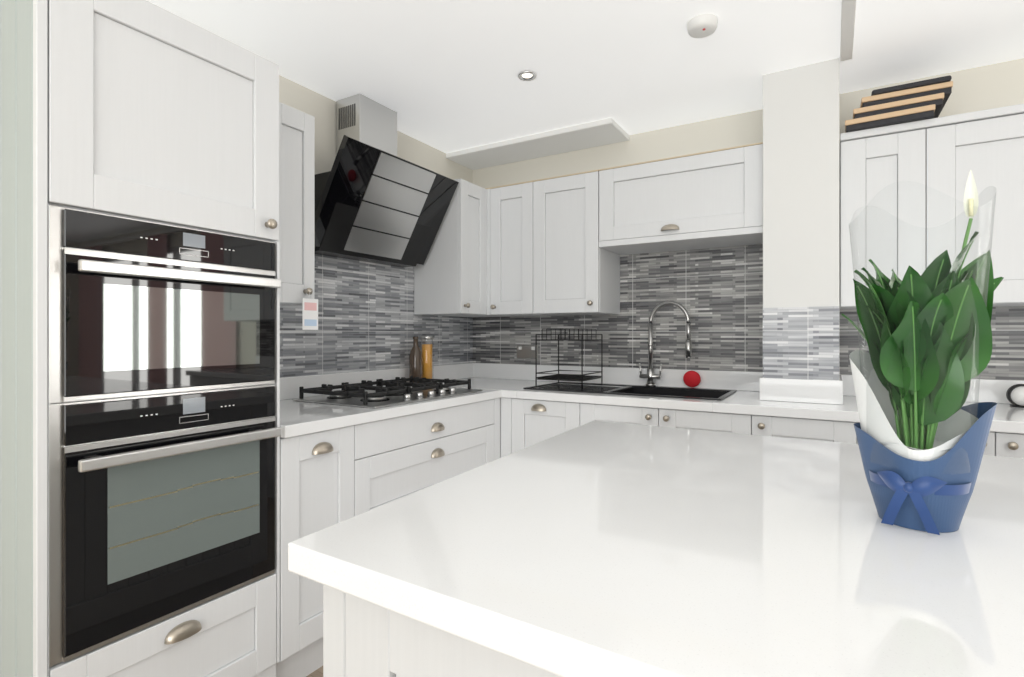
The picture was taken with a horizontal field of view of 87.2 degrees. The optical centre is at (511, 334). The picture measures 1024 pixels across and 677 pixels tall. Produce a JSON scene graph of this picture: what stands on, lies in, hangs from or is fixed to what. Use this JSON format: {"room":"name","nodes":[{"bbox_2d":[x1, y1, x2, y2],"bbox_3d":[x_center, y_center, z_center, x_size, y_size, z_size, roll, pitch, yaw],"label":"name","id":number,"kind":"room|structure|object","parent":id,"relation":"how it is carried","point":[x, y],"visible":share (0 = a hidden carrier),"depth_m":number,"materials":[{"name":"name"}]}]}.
{"room":"kitchen","nodes":[
{"label":"kitchen","id":0,"kind":"room"},
{"bbox_2d":[306,666,322,676],"bbox_3d":[1.290,1.230,-0.730,7.400,0.060,6.200,0,0,31],"label":"floor","id":1,"kind":"structure","parent":0,"point":[319,672],"depth_m":1.91,"materials":[{"name":"beige tile"}]},
{"bbox_2d":[0,0,280,676],"bbox_3d":[-1.134,0.168,1.598,0.647,2.065,0.613,0,0,31],"label":"oven tower","id":2,"kind":"object","parent":1,"relation":"on","point":[140,282],"visible":1,"depth_m":1.36,"materials":[{"name":"paint"}]},
{"bbox_2d":[276,398,499,676],"bbox_3d":[-0.494,0.765,2.697,0.624,0.870,1.926,0,0,31],"label":"base cabinet","id":3,"kind":"object","parent":1,"relation":"on","point":[328,478],"visible":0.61,"depth_m":1.98,"materials":[{"name":"paint"}]},
{"bbox_2d":[280,377,1023,437],"bbox_3d":[0.793,0.310,1.933,3.617,0.040,1.925,0,0,31],"label":"countertop","id":4,"kind":"structure","parent":3,"relation":"on","point":[297,418],"depth_m":2.24,"materials":[{"name":"stone"}]},
{"bbox_2d":[293,376,482,407],"bbox_3d":[-0.559,0.257,2.568,0.500,0.064,0.760,0,0,31],"label":"gas hob","id":5,"kind":"object","parent":4,"relation":"in","point":[397,391],"visible":1,"depth_m":2.40,"materials":[{"name":"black metal"}]},
{"bbox_2d":[409,337,421,382],"bbox_3d":[-0.548,0.149,3.056,0.072,0.280,0.072,0,0,31],"label":"oil bottle","id":6,"kind":"object","parent":4,"relation":"on","point":[415,357],"visible":0.79,"depth_m":3.03,"materials":[{"name":"brown glass"}]},
{"bbox_2d":[420,336,433,378],"bbox_3d":[-0.497,0.147,3.142,0.078,0.285,0.078,0,0,31],"label":"pasta jar","id":7,"kind":"object","parent":4,"relation":"on","point":[426,348],"visible":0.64,"depth_m":3.12,"materials":[{"name":"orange glass"}]},
{"bbox_2d":[523,381,736,399],"bbox_3d":[0.611,0.387,2.833,1.006,0.207,0.466,0,0,31],"label":"sink","id":8,"kind":"object","parent":4,"relation":"in","point":[639,390],"visible":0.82,"depth_m":2.87,"materials":[{"name":"black"}]},
{"bbox_2d":[535,329,602,389],"bbox_3d":[0.319,0.124,2.978,0.277,0.316,0.287,0,0,31],"label":"dish rack","id":9,"kind":"object","parent":8,"relation":"on","point":[581,377],"visible":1,"depth_m":2.92,"materials":[{"name":"black metal"}]},
{"bbox_2d":[280,363,1023,404],"bbox_3d":[0.784,0.240,1.940,3.600,0.099,1.928,0,0,31],"label":"upstand","id":10,"kind":"object","parent":4,"relation":"on","point":[770,389],"depth_m":2.79,"materials":[{"name":"stone"}]},
{"bbox_2d":[639,301,691,385],"bbox_3d":[0.837,0.049,2.938,0.304,0.467,0.054,0,0,42],"label":"faucet","id":11,"kind":"object","parent":4,"relation":"on","point":[650,376],"visible":1,"depth_m":2.97,"materials":[{"name":"silver metal"}]},
{"bbox_2d":[683,371,700,386],"bbox_3d":[0.968,0.236,2.896,0.090,0.091,0.035,0,0,31],"label":"sponge","id":12,"kind":"object","parent":4,"relation":"on","point":[690,378],"visible":1,"depth_m":2.88,"materials":[{"name":"red"}]},
{"bbox_2d":[1006,384,1023,407],"bbox_3d":[2.054,0.243,2.169,0.092,0.092,0.055,0,0,31],"label":"desk clock","id":13,"kind":"object","parent":4,"relation":"on","point":[1014,394],"visible":1,"depth_m":2.16,"materials":[{"name":"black plastic"}]},
{"bbox_2d":[288,421,1023,676],"bbox_3d":[0.919,0.745,0.680,2.279,0.910,1.308,0,0,31],"label":"kitchen island","id":14,"kind":"object","parent":1,"relation":"on","point":[593,548],"visible":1,"depth_m":0.69,"materials":[{"name":"stone"}]},
{"bbox_2d":[841,170,1002,534],"bbox_3d":[0.621,0.019,0.833,0.209,0.540,0.181,0,0,-29],"label":"plant","id":15,"kind":"object","parent":14,"relation":"on","point":[927,335],"visible":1,"depth_m":0.79,"materials":[{"name":"green plant"}]},
{"bbox_2d":[500,397,1023,458],"bbox_3d":[1.364,0.765,2.347,3.019,0.870,0.630,0,0,31],"label":"base cabinet","id":16,"kind":"object","parent":1,"relation":"on","point":[524,423],"visible":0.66,"depth_m":2.43,"materials":[{"name":"paint"}]},
{"bbox_2d":[279,75,472,182],"bbox_3d":[-1.847,0.020,1.136,0.100,2.360,6.000,0,0,31],"label":"wall","id":17,"kind":"structure","parent":0,"point":[295,95],"depth_m":2.64,"materials":[{"name":"white paint"}]},
{"bbox_2d":[276,102,314,305],"bbox_3d":[-1.002,-0.495,2.075,0.373,0.750,0.337,0,0,31],"label":"upper cabinet","id":18,"kind":"object","parent":17,"relation":"attached to","point":[296,127],"visible":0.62,"depth_m":2.08,"materials":[{"name":"paint"}]},
{"bbox_2d":[302,289,317,329],"bbox_3d":[-0.771,-0.098,2.074,0.019,0.156,0.072,0,0,31],"label":"label tag","id":19,"kind":"object","parent":18,"relation":"hanging from","point":[309,306],"visible":1,"depth_m":2.07,"materials":[{"name":"white paper"}]},
{"bbox_2d":[315,93,458,267],"bbox_3d":[-0.643,-0.772,2.696,0.355,0.774,0.783,0,0,31],"label":"hood","id":20,"kind":"object","parent":17,"relation":"attached to","point":[376,205],"visible":0.98,"depth_m":2.62,"materials":[{"name":"black glass"}]},
{"bbox_2d":[147,0,1023,152],"bbox_3d":[1.290,-1.190,-0.730,7.400,0.060,6.200,0,0,31],"label":"ceiling","id":21,"kind":"structure","parent":0,"point":[449,70],"depth_m":2.19,"materials":[{"name":"white paint"}]},
{"bbox_2d":[518,71,536,80],"bbox_3d":[0.068,-1.155,2.399,0.086,0.008,0.086,0,0,31],"label":"recessed light","id":22,"kind":"object","parent":21,"relation":"in","point":[524,75],"visible":1,"depth_m":2.40,"materials":[{"name":"silver metal"}]},
{"bbox_2d":[446,118,629,169],"bbox_3d":[0.130,-1.144,3.276,1.110,0.032,0.300,0,0,31],"label":"ceiling panel","id":23,"kind":"object","parent":21,"relation":"attached to","point":[606,131],"depth_m":3.20,"materials":[{"name":"white paint"}]},
{"bbox_2d":[687,13,717,37],"bbox_3d":[0.706,-1.139,1.995,0.110,0.040,0.110,0,0,31],"label":"smoke detector","id":24,"kind":"object","parent":21,"relation":"attached to","point":[702,25],"visible":1,"depth_m":1.97,"materials":[{"name":"white plastic"}]},
{"bbox_2d":[840,0,855,61],"bbox_3d":[0.418,-1.150,0.603,0.043,0.020,3.800,0,0,31],"label":"trim","id":25,"kind":"structure","parent":21,"relation":"attached to","point":[848,9],"depth_m":2.00,"materials":[{"name":"white paint"}]},
{"bbox_2d":[473,58,1023,187],"bbox_3d":[2.849,0.020,1.891,7.400,2.360,0.100,0,0,31],"label":"wall","id":26,"kind":"structure","parent":0,"point":[997,85],"depth_m":2.89,"materials":[{"name":"white paint"}]},
{"bbox_2d":[414,170,619,316],"bbox_3d":[0.028,-0.498,3.149,1.045,0.756,0.602,0,0,31],"label":"upper cabinet","id":27,"kind":"object","parent":26,"relation":"attached to","point":[529,248],"visible":1,"depth_m":3.04,"materials":[{"name":"paint"}]},
{"bbox_2d":[280,244,1023,380],"bbox_3d":[0.783,-0.145,1.939,3.600,0.670,1.930,0,0,31],"label":"tile backsplash","id":28,"kind":"structure","parent":26,"relation":"attached to","point":[367,321],"depth_m":2.87,"materials":[{"name":"grey tile"}]},
{"bbox_2d":[517,345,537,358],"bbox_3d":[0.096,0.107,3.454,0.150,0.085,0.012,0,0,31],"label":"outlet","id":29,"kind":"object","parent":28,"relation":"attached to","point":[523,351],"visible":0.95,"depth_m":3.45,"materials":[{"name":"silver metal"}]},
{"bbox_2d":[599,142,762,254],"bbox_3d":[0.880,-0.670,2.779,0.794,0.411,0.366,0,0,31],"label":"upper cabinet","id":30,"kind":"object","parent":26,"relation":"attached to","point":[714,198],"visible":0.93,"depth_m":2.64,"materials":[{"name":"paint"}]},
{"bbox_2d":[839,104,1023,309],"bbox_3d":[2.079,-0.487,2.076,1.392,0.735,0.350,0,0,31],"label":"upper cabinet","id":31,"kind":"object","parent":26,"relation":"attached to","point":[902,186],"visible":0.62,"depth_m":2.13,"materials":[{"name":"paint"}]},
{"bbox_2d":[845,75,952,132],"bbox_3d":[1.642,-0.936,2.317,0.360,0.160,0.370,0,0,31],"label":"trays","id":32,"kind":"object","parent":31,"relation":"on","point":[925,99],"visible":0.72,"depth_m":2.17,"materials":[{"name":"wood"}]},
{"bbox_2d":[763,58,838,307],"bbox_3d":[1.345,-0.435,2.495,0.292,1.450,0.400,0,0,31],"label":"pillar","id":33,"kind":"structure","parent":0,"point":[801,104],"depth_m":2.32,"materials":[{"name":"white paint"}]}
]}

